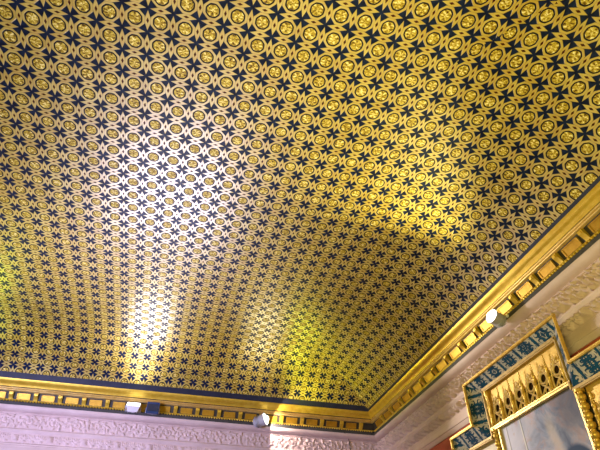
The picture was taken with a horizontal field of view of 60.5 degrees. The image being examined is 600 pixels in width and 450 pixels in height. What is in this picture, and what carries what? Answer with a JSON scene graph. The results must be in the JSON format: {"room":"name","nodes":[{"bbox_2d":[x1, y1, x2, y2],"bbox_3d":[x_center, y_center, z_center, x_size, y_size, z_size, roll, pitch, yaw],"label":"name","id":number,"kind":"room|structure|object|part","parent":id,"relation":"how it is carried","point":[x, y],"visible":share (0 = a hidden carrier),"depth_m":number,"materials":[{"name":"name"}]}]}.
{"room":"historic interior","nodes":[
{"label":"historic interior","id":0,"kind":"room"},
{"bbox_2d":[0,0,599,411],"bbox_3d":[-2.626,-0.452,7.374,12.166,0.882,12.432,9,-40,-11],"label":"ceiling","id":1,"kind":"structure","parent":0,"point":[295,202],"depth_m":7.60,"materials":[{"name":"gold metal"}]},
{"bbox_2d":[430,337,599,449],"bbox_3d":[3.683,3.368,6.552,0.280,6.359,13.328,9,-40,-11],"label":"wall","id":2,"kind":"structure","parent":0,"point":[445,444],"depth_m":9.65,"materials":[{"name":"red fabric"}]},
{"bbox_2d":[368,182,599,434],"bbox_3d":[3.377,1.176,8.262,0.353,0.532,12.768,9,-40,-11],"label":"trim","id":3,"kind":"structure","parent":2,"relation":"attached to","point":[578,230],"depth_m":8.28,"materials":[{"name":"gold metal"}]},
{"bbox_3d":[1.926,4.822,12.571,0.083,0.127,0.328,9,-40,-11],"label":"coffer panel","id":4,"kind":"part","parent":3,"relation":"part of","materials":[{"name":"gold metal"}]},
{"bbox_3d":[2.066,4.475,12.151,0.083,0.127,0.328,9,-40,-11],"label":"coffer panel","id":5,"kind":"part","parent":3,"relation":"part of","materials":[{"name":"gold metal"}]},
{"bbox_3d":[2.207,4.127,11.731,0.083,0.127,0.328,9,-40,-11],"label":"coffer panel","id":6,"kind":"part","parent":3,"relation":"part of","materials":[{"name":"gold metal"}]},
{"bbox_3d":[2.347,3.780,11.311,0.083,0.127,0.328,9,-40,-11],"label":"coffer panel","id":7,"kind":"part","parent":3,"relation":"part of","materials":[{"name":"gold metal"}]},
{"bbox_3d":[2.488,3.433,10.891,0.083,0.127,0.328,9,-40,-11],"label":"coffer panel","id":8,"kind":"part","parent":3,"relation":"part of","materials":[{"name":"gold metal"}]},
{"bbox_3d":[2.628,3.086,10.471,0.083,0.127,0.328,9,-40,-11],"label":"coffer panel","id":9,"kind":"part","parent":3,"relation":"part of","materials":[{"name":"gold metal"}]},
{"bbox_3d":[2.769,2.738,10.051,0.083,0.127,0.328,9,-40,-11],"label":"coffer panel","id":10,"kind":"part","parent":3,"relation":"part of","materials":[{"name":"gold metal"}]},
{"bbox_3d":[2.909,2.391,9.631,0.083,0.127,0.328,9,-40,-11],"label":"coffer panel","id":11,"kind":"part","parent":3,"relation":"part of","materials":[{"name":"gold metal"}]},
{"bbox_3d":[3.050,2.044,9.211,0.083,0.127,0.328,9,-40,-11],"label":"coffer panel","id":12,"kind":"part","parent":3,"relation":"part of","materials":[{"name":"gold metal"}]},
{"bbox_3d":[3.190,1.697,8.791,0.083,0.127,0.328,9,-40,-11],"label":"coffer panel","id":13,"kind":"part","parent":3,"relation":"part of","materials":[{"name":"gold metal"}]},
{"bbox_3d":[3.331,1.349,8.371,0.083,0.127,0.328,9,-40,-11],"label":"coffer panel","id":14,"kind":"part","parent":3,"relation":"part of","materials":[{"name":"gold metal"}]},
{"bbox_3d":[3.471,1.002,7.951,0.083,0.127,0.328,9,-40,-11],"label":"coffer panel","id":15,"kind":"part","parent":3,"relation":"part of","materials":[{"name":"gold metal"}]},
{"bbox_3d":[3.612,0.655,7.531,0.083,0.127,0.328,9,-40,-11],"label":"coffer panel","id":16,"kind":"part","parent":3,"relation":"part of","materials":[{"name":"gold metal"}]},
{"bbox_3d":[3.752,0.308,7.111,0.083,0.127,0.328,9,-40,-11],"label":"coffer panel","id":17,"kind":"part","parent":3,"relation":"part of","materials":[{"name":"gold metal"}]},
{"bbox_3d":[3.893,-0.040,6.691,0.083,0.127,0.328,9,-40,-11],"label":"coffer panel","id":18,"kind":"part","parent":3,"relation":"part of","materials":[{"name":"gold metal"}]},
{"bbox_2d":[374,239,599,449],"bbox_3d":[3.481,1.780,7.815,0.188,1.002,12.796,9,-40,-11],"label":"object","id":19,"kind":"structure","parent":2,"relation":"attached to","point":[439,412],"depth_m":8.49,"materials":[{"name":"paint"}]},
{"bbox_2d":[486,309,508,327],"bbox_3d":[3.155,1.504,8.255,0.353,0.282,0.243,18,-43,-20],"label":"spotlight","id":20,"kind":"object","parent":2,"relation":"attached to","point":[494,317],"visible":1,"depth_m":8.17,"materials":[{"name":"grey metal"}]},
{"bbox_2d":[450,313,599,449],"bbox_3d":[3.293,3.185,7.098,0.316,3.018,4.026,9,-40,-11],"label":"altarpiece","id":21,"kind":"object","parent":2,"relation":"attached to","point":[533,395],"visible":1,"depth_m":7.42,"materials":[{"name":"gold metal"}]},
{"bbox_3d":[2.755,3.546,8.795,0.042,0.036,0.778,9,-40,-11],"label":"guard moulding","id":22,"kind":"part","parent":21,"relation":"part of","materials":[{"name":"gold metal"}]},
{"bbox_3d":[2.846,3.059,8.741,0.042,0.731,0.036,9,-40,-11],"label":"guard moulding","id":23,"kind":"part","parent":21,"relation":"part of","materials":[{"name":"gold metal"}]},
{"bbox_3d":[2.980,3.611,8.479,0.049,0.056,0.728,9,-40,-11],"label":"moulding","id":24,"kind":"part","parent":21,"relation":"part of","materials":[{"name":"gold metal"}]},
{"bbox_3d":[3.066,4.404,7.833,0.025,2.078,0.728,9,-40,-11],"label":"wing panel","id":25,"kind":"part","parent":21,"relation":"part of","materials":[{"name":"gold metal"}]},
{"bbox_3d":[3.075,3.074,8.444,0.049,0.750,0.045,9,-40,-11],"label":"moulding","id":26,"kind":"part","parent":21,"relation":"part of","materials":[{"name":"gold metal"}]},
{"bbox_3d":[3.161,2.020,8.017,0.042,0.036,2.570,9,-40,-11],"label":"guard moulding","id":27,"kind":"part","parent":21,"relation":"part of","materials":[{"name":"gold metal"}]},
{"bbox_3d":[3.321,2.192,7.940,0.049,0.067,1.996,9,-40,-11],"label":"moulding","id":28,"kind":"part","parent":21,"relation":"part of","materials":[{"name":"gold metal"}]},
{"bbox_3d":[3.337,2.676,7.524,0.073,0.056,1.974,9,-40,-11],"label":"canopy rail","id":29,"kind":"part","parent":21,"relation":"part of","materials":[{"name":"gold metal"}]},
{"bbox_2d":[501,388,592,449],"bbox_3d":[3.416,3.498,6.791,0.036,2.145,1.784,9,-40,-11],"label":"painting","id":30,"kind":"object","parent":21,"relation":"attached to","point":[557,423],"depth_m":7.09},
{"bbox_3d":[3.476,1.504,6.860,0.042,0.731,0.036,9,-40,-11],"label":"guard moulding","id":31,"kind":"part","parent":21,"relation":"part of","materials":[{"name":"gold metal"}]},
{"bbox_3d":[3.566,1.863,6.980,0.049,0.750,0.045,9,-40,-11],"label":"moulding","id":32,"kind":"part","parent":21,"relation":"part of","materials":[{"name":"gold metal"}]},
{"bbox_3d":[3.566,1.542,6.371,0.042,0.036,0.778,9,-40,-11],"label":"guard moulding","id":33,"kind":"part","parent":21,"relation":"part of","materials":[{"name":"gold metal"}]},
{"bbox_3d":[3.663,1.924,6.438,0.049,0.056,0.748,9,-40,-11],"label":"moulding","id":34,"kind":"part","parent":21,"relation":"part of","materials":[{"name":"gold metal"}]},
{"bbox_3d":[3.759,2.689,5.760,0.025,2.078,0.602,9,-40,-11],"label":"wing panel","id":35,"kind":"part","parent":21,"relation":"part of","materials":[{"name":"gold metal"}]},
{"bbox_3d":[-4.270,6.353,10.165,12.782,6.359,0.280,9,-40,-11],"label":"wall","id":36,"kind":"structure","parent":0,"visible":0},
{"bbox_2d":[125,402,140,412],"bbox_3d":[-3.754,4.112,11.585,0.344,0.245,0.354,9,-40,-11],"label":"floodlight","id":37,"kind":"object","parent":36,"relation":"attached to","point":[132,407],"visible":1,"depth_m":11.47,"materials":[{"name":"white metal"}]},
{"bbox_2d":[145,402,159,414],"bbox_3d":[-3.343,4.194,11.688,0.311,0.269,0.305,9,-40,-11],"label":"floodlight","id":38,"kind":"object","parent":36,"relation":"attached to","point":[152,408],"visible":1,"depth_m":11.59,"materials":[{"name":"blue metal"}]},
{"bbox_2d":[0,377,373,434],"bbox_3d":[-4.055,4.038,11.727,12.502,0.532,0.353,9,-40,-11],"label":"trim","id":39,"kind":"structure","parent":36,"relation":"attached to","point":[15,391],"depth_m":11.96,"materials":[{"name":"gold metal"}]},
{"bbox_3d":[-6.546,3.680,11.194,0.269,0.127,0.083,9,-40,-11],"label":"coffer panel","id":40,"kind":"part","parent":39,"relation":"part of","materials":[{"name":"gold metal"}]},
{"bbox_3d":[-6.058,3.760,11.291,0.269,0.127,0.083,9,-40,-11],"label":"coffer panel","id":41,"kind":"part","parent":39,"relation":"part of","materials":[{"name":"gold metal"}]},
{"bbox_3d":[-5.570,3.841,11.388,0.269,0.127,0.083,9,-40,-11],"label":"coffer panel","id":42,"kind":"part","parent":39,"relation":"part of","materials":[{"name":"gold metal"}]},
{"bbox_3d":[-5.082,3.921,11.485,0.269,0.127,0.083,9,-40,-11],"label":"coffer panel","id":43,"kind":"part","parent":39,"relation":"part of","materials":[{"name":"gold metal"}]},
{"bbox_3d":[-4.594,4.001,11.582,0.269,0.127,0.083,9,-40,-11],"label":"coffer panel","id":44,"kind":"part","parent":39,"relation":"part of","materials":[{"name":"gold metal"}]},
{"bbox_3d":[-4.106,4.082,11.679,0.269,0.127,0.083,9,-40,-11],"label":"coffer panel","id":45,"kind":"part","parent":39,"relation":"part of","materials":[{"name":"gold metal"}]},
{"bbox_3d":[-3.618,4.162,11.775,0.269,0.127,0.083,9,-40,-11],"label":"coffer panel","id":46,"kind":"part","parent":39,"relation":"part of","materials":[{"name":"gold metal"}]},
{"bbox_3d":[-3.130,4.242,11.872,0.269,0.127,0.083,9,-40,-11],"label":"coffer panel","id":47,"kind":"part","parent":39,"relation":"part of","materials":[{"name":"gold metal"}]},
{"bbox_3d":[-2.642,4.322,11.969,0.269,0.127,0.083,9,-40,-11],"label":"coffer panel","id":48,"kind":"part","parent":39,"relation":"part of","materials":[{"name":"gold metal"}]},
{"bbox_3d":[-4.125,4.169,11.644,12.376,0.043,0.048,9,-40,-11],"label":"bead moulding","id":49,"kind":"part","parent":39,"relation":"part of","materials":[{"name":"gold metal"}]},
{"bbox_3d":[-2.154,4.403,12.066,0.269,0.127,0.083,9,-40,-11],"label":"coffer panel","id":50,"kind":"part","parent":39,"relation":"part of","materials":[{"name":"gold metal"}]},
{"bbox_3d":[-1.666,4.483,12.163,0.269,0.127,0.083,9,-40,-11],"label":"coffer panel","id":51,"kind":"part","parent":39,"relation":"part of","materials":[{"name":"gold metal"}]},
{"bbox_3d":[-1.178,4.563,12.260,0.269,0.127,0.083,9,-40,-11],"label":"coffer panel","id":52,"kind":"part","parent":39,"relation":"part of","materials":[{"name":"gold metal"}]},
{"bbox_3d":[-0.690,4.644,12.357,0.269,0.127,0.083,9,-40,-11],"label":"coffer panel","id":53,"kind":"part","parent":39,"relation":"part of","materials":[{"name":"gold metal"}]},
{"bbox_3d":[-0.202,4.724,12.454,0.269,0.127,0.083,9,-40,-11],"label":"coffer panel","id":54,"kind":"part","parent":39,"relation":"part of","materials":[{"name":"gold metal"}]},
{"bbox_3d":[0.286,4.804,12.551,0.269,0.127,0.083,9,-40,-11],"label":"coffer panel","id":55,"kind":"part","parent":39,"relation":"part of","materials":[{"name":"gold metal"}]},
{"bbox_3d":[0.774,4.885,12.648,0.269,0.127,0.083,9,-40,-11],"label":"coffer panel","id":56,"kind":"part","parent":39,"relation":"part of","materials":[{"name":"gold metal"}]},
{"bbox_3d":[1.262,4.965,12.744,0.269,0.127,0.083,9,-40,-11],"label":"coffer panel","id":57,"kind":"part","parent":39,"relation":"part of","materials":[{"name":"gold metal"}]},
{"bbox_2d":[0,403,377,449],"bbox_3d":[-4.069,4.687,11.334,12.530,1.002,0.188,9,-40,-11],"label":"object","id":58,"kind":"structure","parent":36,"relation":"attached to","point":[22,427],"depth_m":11.56,"materials":[{"name":"paint"}]},
{"bbox_2d":[253,413,268,427],"bbox_3d":[-0.913,4.590,12.079,0.389,0.334,0.303,-14,-42,17],"label":"spotlight","id":59,"kind":"object","parent":36,"relation":"attached to","point":[261,420],"visible":1,"depth_m":11.98,"materials":[{"name":"grey metal"}]}
]}

